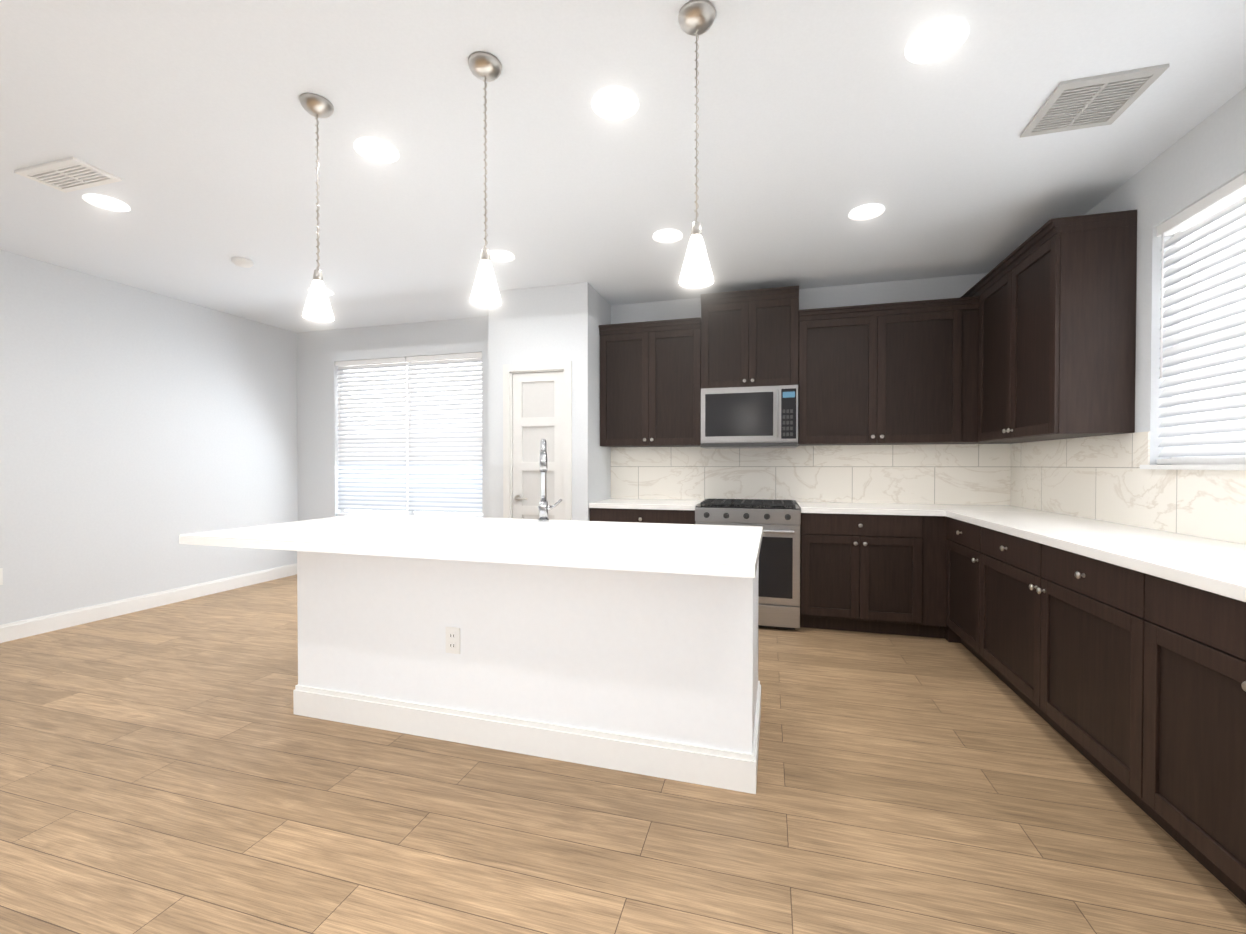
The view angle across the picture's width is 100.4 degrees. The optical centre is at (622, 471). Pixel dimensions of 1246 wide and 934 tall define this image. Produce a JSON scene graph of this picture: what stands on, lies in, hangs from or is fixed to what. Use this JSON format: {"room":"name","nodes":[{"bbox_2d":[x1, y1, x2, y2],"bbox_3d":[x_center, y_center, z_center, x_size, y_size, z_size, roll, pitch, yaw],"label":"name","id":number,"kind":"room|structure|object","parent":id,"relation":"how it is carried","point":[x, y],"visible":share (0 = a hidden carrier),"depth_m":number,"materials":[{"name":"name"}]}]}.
{"room":"kitchen","nodes":[
{"label":"kitchen","id":0,"kind":"room"},
{"bbox_2d":[0,249,297,624],"bbox_3d":[-4.827,-0.157,2.073,0.150,2.730,7.950,0,1,16],"label":"wall","id":1,"kind":"structure","parent":0,"point":[141,430],"depth_m":4.32,"materials":[{"name":"paint"}]},
{"bbox_2d":[0,568,2,584],"bbox_3d":[-4.328,0.730,3.579,0.008,0.116,0.072,0,1,16],"label":"outlet","id":2,"kind":"object","parent":1,"relation":"attached to","point":[1,576],"visible":1,"depth_m":3.61,"materials":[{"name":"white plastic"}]},
{"bbox_2d":[0,564,296,642],"bbox_3d":[-4.748,1.146,2.066,0.014,0.123,7.950,0,1,16],"label":"baseboard","id":3,"kind":"structure","parent":1,"relation":"attached to","point":[36,626],"depth_m":4.33,"materials":[{"name":"white wood"}]},
{"bbox_2d":[488,282,610,520],"bbox_3d":[-0.640,-0.188,4.695,0.910,2.730,0.650,0,1,16],"label":"wall","id":4,"kind":"structure","parent":0,"point":[557,323],"depth_m":4.38,"materials":[{"name":"paint"}]},
{"bbox_2d":[503,361,571,519],"bbox_3d":[-0.710,0.134,4.429,0.624,2.092,0.126,0,1,16],"label":"door frame","id":5,"kind":"structure","parent":4,"relation":"attached to","point":[509,370],"depth_m":4.39,"materials":[{"name":"paint"}]},
{"bbox_2d":[513,371,563,519],"bbox_3d":[-0.723,0.169,4.384,0.470,2.007,0.095,0,1,16],"label":"pantry door","id":6,"kind":"structure","parent":4,"relation":"in","point":[538,407],"depth_m":4.41,"materials":[{"name":"paint"}]},
{"bbox_2d":[0,574,1245,933],"bbox_3d":[-1.408,1.269,1.137,7.350,0.100,8.350,0,1,16],"label":"floor","id":7,"kind":"structure","parent":0,"point":[176,768],"depth_m":1.83,"materials":[{"name":"brown wood"}]},
{"bbox_2d":[290,546,760,793],"bbox_3d":[-0.497,0.763,2.488,2.218,0.880,0.944,0,1,16],"label":"kitchen island","id":8,"kind":"object","parent":7,"relation":"on","point":[631,647],"depth_m":2.20,"materials":[{"name":"paint"}]},
{"bbox_2d":[446,627,459,653],"bbox_3d":[-0.760,0.755,2.319,0.072,0.116,0.008,0,1,16],"label":"outlet","id":9,"kind":"object","parent":8,"relation":"attached to","point":[453,640],"visible":1,"depth_m":2.31,"materials":[{"name":"white plastic"}]},
{"bbox_2d":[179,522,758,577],"bbox_3d":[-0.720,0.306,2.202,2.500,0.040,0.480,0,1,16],"label":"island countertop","id":10,"kind":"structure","parent":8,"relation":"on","point":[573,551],"depth_m":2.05,"materials":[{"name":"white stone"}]},
{"bbox_2d":[303,514,762,545],"bbox_3d":[-0.569,0.300,2.715,2.500,0.040,0.590,0,1,16],"label":"island countertop","id":11,"kind":"structure","parent":8,"relation":"on","point":[701,533],"depth_m":2.69,"materials":[{"name":"white stone"}]},
{"bbox_2d":[538,439,561,521],"bbox_3d":[-0.392,0.051,2.804,0.135,0.455,0.254,0,1,-9],"label":"faucet","id":12,"kind":"object","parent":11,"relation":"on","point":[544,507],"visible":1,"depth_m":2.87,"materials":[{"name":"silver metal"}]},
{"bbox_2d":[589,498,704,523],"bbox_3d":[0.223,0.720,4.465,0.878,0.920,0.647,0,1,16],"label":"base cabinet","id":13,"kind":"object","parent":7,"relation":"on","point":[669,511],"visible":0.23,"depth_m":4.19,"materials":[{"name":"brown wood"}]},
{"bbox_2d":[695,499,800,629],"bbox_3d":[1.009,0.713,4.196,0.772,0.940,0.723,0,1,16],"label":"range","id":14,"kind":"object","parent":7,"relation":"on","point":[779,521],"visible":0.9,"depth_m":3.85,"materials":[{"name":"silver metal"}]},
{"bbox_2d":[799,506,927,636],"bbox_3d":[1.791,0.745,4.043,0.810,0.880,0.618,0,1,16],"label":"base cabinet","id":15,"kind":"object","parent":7,"relation":"on","point":[859,572],"depth_m":3.75,"materials":[{"name":"brown wood"}]},
{"bbox_2d":[796,502,1051,517],"bbox_3d":[2.159,0.286,3.927,1.578,0.040,0.633,0,1,16],"label":"countertop","id":16,"kind":"structure","parent":15,"relation":"on","point":[917,510],"depth_m":3.79,"materials":[{"name":"white stone"}]},
{"bbox_2d":[924,518,947,640],"bbox_3d":[2.618,0.748,3.791,0.618,0.880,0.659,0,1,16],"label":"base cabinet","id":17,"kind":"object","parent":7,"relation":"on","point":[936,529],"depth_m":3.63,"materials":[{"name":"brown wood"}]},
{"bbox_2d":[948,518,971,652],"bbox_3d":[2.457,0.754,3.214,0.618,0.880,0.661,0,1,16],"label":"base cabinet","id":18,"kind":"object","parent":7,"relation":"on","point":[959,533],"depth_m":3.37,"materials":[{"name":"brown wood"}]},
{"bbox_2d":[972,526,1027,703],"bbox_3d":[2.291,0.761,2.618,0.618,0.880,0.822,0,1,16],"label":"base cabinet","id":19,"kind":"object","parent":7,"relation":"on","point":[999,561],"depth_m":2.78,"materials":[{"name":"brown wood"}]},
{"bbox_2d":[1028,542,1123,788],"bbox_3d":[2.107,0.769,1.958,0.618,0.880,0.792,0,1,16],"label":"base cabinet","id":20,"kind":"object","parent":7,"relation":"on","point":[1114,653],"depth_m":2.09,"materials":[{"name":"brown wood"}]},
{"bbox_2d":[1120,570,1245,904],"bbox_3d":[1.897,0.778,1.202,0.618,0.880,1.022,0,1,16],"label":"base cabinet","id":21,"kind":"object","parent":7,"relation":"on","point":[1183,704],"depth_m":1.54,"materials":[{"name":"brown wood"}]},
{"bbox_2d":[944,510,1245,605],"bbox_3d":[2.068,0.310,1.841,0.633,0.040,3.435,0,1,16],"label":"countertop","id":22,"kind":"structure","parent":21,"relation":"on","point":[1212,566],"depth_m":2.02,"materials":[{"name":"white stone"}]},
{"bbox_2d":[0,0,1245,332],"bbox_3d":[-1.408,-1.571,1.103,7.350,0.120,8.350,0,1,16],"label":"ceiling","id":23,"kind":"structure","parent":0,"point":[192,124],"depth_m":2.38,"materials":[{"name":"paint"}]},
{"bbox_2d":[14,157,121,192],"bbox_3d":[-2.854,-1.523,2.675,0.440,0.012,0.200,0,1,16],"label":"ceiling vent","id":24,"kind":"object","parent":23,"relation":"in","point":[70,174],"visible":1,"depth_m":2.67,"materials":[{"name":"white metal"}]},
{"bbox_2d":[82,194,130,211],"bbox_3d":[-2.941,-1.527,2.959,0.196,0.010,0.196,0,1,16],"label":"recessed light","id":25,"kind":"object","parent":23,"relation":"in","point":[105,202],"visible":1,"depth_m":2.95,"materials":[{"name":"white"}]},
{"bbox_2d":[232,257,253,267],"bbox_3d":[-2.781,-1.524,3.796,0.130,0.036,0.130,0,1,16],"label":"smoke detector","id":26,"kind":"object","parent":23,"relation":"attached to","point":[242,262],"visible":1,"depth_m":3.76,"materials":[{"name":"white plastic"}]},
{"bbox_2d":[299,93,333,321],"bbox_3d":[-1.267,-1.081,2.155,0.124,0.884,0.124,0,1,16],"label":"pendant light","id":27,"kind":"object","parent":23,"relation":"hanging from","point":[317,307],"visible":1,"depth_m":2.14,"materials":[{"name":"white glass"}]},
{"bbox_2d":[308,288,333,295],"bbox_3d":[-2.602,-1.545,4.473,0.196,0.010,0.196,0,1,16],"label":"recessed light","id":28,"kind":"object","parent":23,"relation":"in","point":[329,293],"visible":0.42,"depth_m":4.49,"materials":[{"name":"white"}]},
{"bbox_2d":[354,137,398,162],"bbox_3d":[-1.169,-1.522,2.465,0.196,0.010,0.196,0,1,16],"label":"recessed light","id":29,"kind":"object","parent":23,"relation":"in","point":[376,150],"visible":1,"depth_m":2.46,"materials":[{"name":"white"}]},
{"bbox_2d":[468,51,501,306],"bbox_3d":[-0.516,-1.078,1.945,0.124,0.884,0.124,0,1,16],"label":"pendant light","id":30,"kind":"object","parent":23,"relation":"hanging from","point":[485,67],"visible":1,"depth_m":1.93,"materials":[{"name":"white glass"}]},
{"bbox_2d":[490,250,514,261],"bbox_3d":[-0.873,-1.536,3.711,0.196,0.010,0.196,0,1,16],"label":"recessed light","id":31,"kind":"object","parent":23,"relation":"in","point":[500,256],"visible":0.92,"depth_m":3.71,"materials":[{"name":"white"}]},
{"bbox_2d":[592,87,638,119],"bbox_3d":[-0.032,-1.518,2.148,0.196,0.010,0.196,0,1,16],"label":"recessed light","id":32,"kind":"object","parent":23,"relation":"in","point":[614,103],"visible":1,"depth_m":2.14,"materials":[{"name":"white"}]},
{"bbox_2d":[653,229,682,242],"bbox_3d":[0.292,-1.532,3.386,0.196,0.010,0.196,0,1,16],"label":"recessed light","id":33,"kind":"object","parent":23,"relation":"in","point":[667,236],"visible":1,"depth_m":3.38,"materials":[{"name":"white"}]},
{"bbox_2d":[678,0,715,287],"bbox_3d":[0.245,-1.076,1.733,0.124,0.884,0.124,0,1,16],"label":"pendant light","id":34,"kind":"object","parent":23,"relation":"hanging from","point":[696,18],"visible":1,"depth_m":1.71,"materials":[{"name":"white glass"}]},
{"bbox_2d":[849,204,884,220],"bbox_3d":[1.439,-1.529,3.067,0.196,0.010,0.196,0,1,16],"label":"recessed light","id":35,"kind":"object","parent":23,"relation":"in","point":[866,212],"visible":1,"depth_m":3.06,"materials":[{"name":"white"}]},
{"bbox_2d":[905,18,968,63],"bbox_3d":[1.105,-1.514,1.831,0.196,0.010,0.196,0,1,16],"label":"recessed light","id":36,"kind":"object","parent":23,"relation":"in","point":[937,40],"visible":1,"depth_m":1.83,"materials":[{"name":"white"}]},
{"bbox_2d":[1020,64,1168,137],"bbox_3d":[1.919,-1.517,2.144,0.340,0.012,0.340,0,1,16],"label":"ceiling vent","id":37,"kind":"object","parent":23,"relation":"in","point":[1094,101],"visible":0.98,"depth_m":2.12,"materials":[{"name":"white metal"}]},
{"bbox_2d":[297,273,1009,520],"bbox_3d":[-0.321,-0.192,5.021,7.250,2.730,0.150,0,1,16],"label":"wall","id":38,"kind":"structure","parent":0,"point":[320,354],"depth_m":5.50,"materials":[{"name":"paint"}]},
{"bbox_2d":[332,352,481,516],"bbox_3d":[-2.292,-0.347,5.547,1.870,1.732,0.169,0,1,16],"label":"window blinds","id":39,"kind":"object","parent":38,"relation":"attached to","point":[410,437],"visible":0.81,"depth_m":5.52,"materials":[{"name":"plastic"}]},
{"bbox_2d":[599,326,662,446],"bbox_3d":[0.082,-0.725,4.642,0.502,1.006,0.348,0,1,16],"label":"upper cabinet","id":40,"kind":"object","parent":38,"relation":"attached to","point":[629,355],"depth_m":4.48,"materials":[{"name":"brown wood"}]},
{"bbox_2d":[659,322,702,446],"bbox_3d":[0.450,-0.724,4.539,0.502,1.006,0.348,0,1,16],"label":"upper cabinet","id":41,"kind":"object","parent":38,"relation":"attached to","point":[680,343],"depth_m":4.36,"materials":[{"name":"brown wood"}]},
{"bbox_2d":[699,294,758,388],"bbox_3d":[0.906,-1.050,4.409,0.444,0.731,0.348,0,1,16],"label":"upper cabinet","id":42,"kind":"object","parent":38,"relation":"attached to","point":[730,322],"depth_m":4.24,"materials":[{"name":"brown wood"}]},
{"bbox_2d":[701,385,797,448],"bbox_3d":[1.045,-0.438,4.309,0.758,0.480,0.459,0,1,16],"label":"microwave","id":43,"kind":"object","parent":42,"relation":"attached to","point":[752,417],"visible":1,"depth_m":4.13,"materials":[{"name":"silver metal"}]},
{"bbox_2d":[759,290,802,385],"bbox_3d":[1.220,-1.049,4.321,0.445,0.731,0.348,0,1,16],"label":"upper cabinet","id":44,"kind":"object","parent":38,"relation":"attached to","point":[780,316],"depth_m":4.14,"materials":[{"name":"brown wood"}]},
{"bbox_2d":[611,444,1010,504],"bbox_3d":[1.445,0.020,4.450,3.238,0.478,0.008,0,1,16],"label":"backsplash","id":45,"kind":"structure","parent":38,"relation":"attached to","point":[967,474],"depth_m":4.38,"materials":[{"name":"tile"}]},
{"bbox_2d":[798,306,886,445],"bbox_3d":[1.735,-0.720,4.181,0.626,1.006,0.348,0,1,16],"label":"upper cabinet","id":46,"kind":"object","parent":38,"relation":"attached to","point":[842,388],"depth_m":4.02,"materials":[{"name":"brown wood"}]},
{"bbox_2d":[887,302,974,444],"bbox_3d":[2.282,-0.718,4.029,0.746,1.006,0.348,0,1,16],"label":"upper cabinet","id":47,"kind":"object","parent":38,"relation":"attached to","point":[931,349],"depth_m":3.85,"materials":[{"name":"brown wood"}]},
{"bbox_2d":[1012,87,1245,544],"bbox_3d":[2.012,-0.135,0.167,0.150,2.730,7.950,0,1,16],"label":"wall","id":48,"kind":"structure","parent":0,"point":[1204,158],"depth_m":2.54,"materials":[{"name":"paint"}]},
{"bbox_2d":[975,266,1006,443],"bbox_3d":[2.663,-0.756,3.433,0.349,1.096,0.581,0,1,16],"label":"upper cabinet","id":49,"kind":"object","parent":48,"relation":"attached to","point":[989,296],"depth_m":3.59,"materials":[{"name":"brown wood"}]},
{"bbox_2d":[1003,214,1136,441],"bbox_3d":[2.539,-0.751,2.988,0.349,1.096,0.584,0,1,16],"label":"upper cabinet","id":50,"kind":"object","parent":48,"relation":"attached to","point":[1032,338],"depth_m":2.73,"materials":[{"name":"brown wood"}]},
{"bbox_2d":[1010,431,1245,543],"bbox_3d":[2.455,0.048,2.055,0.008,0.478,4.061,0,1,16],"label":"backsplash","id":51,"kind":"structure","parent":48,"relation":"attached to","point":[1105,478],"depth_m":2.73,"materials":[{"name":"tile"}]},
{"bbox_2d":[1140,173,1245,469],"bbox_3d":[2.410,-0.594,1.665,0.169,1.187,1.860,0,1,16],"label":"window blinds","id":52,"kind":"object","parent":48,"relation":"attached to","point":[1205,426],"visible":0.98,"depth_m":2.30,"materials":[{"name":"plastic"}]}
]}

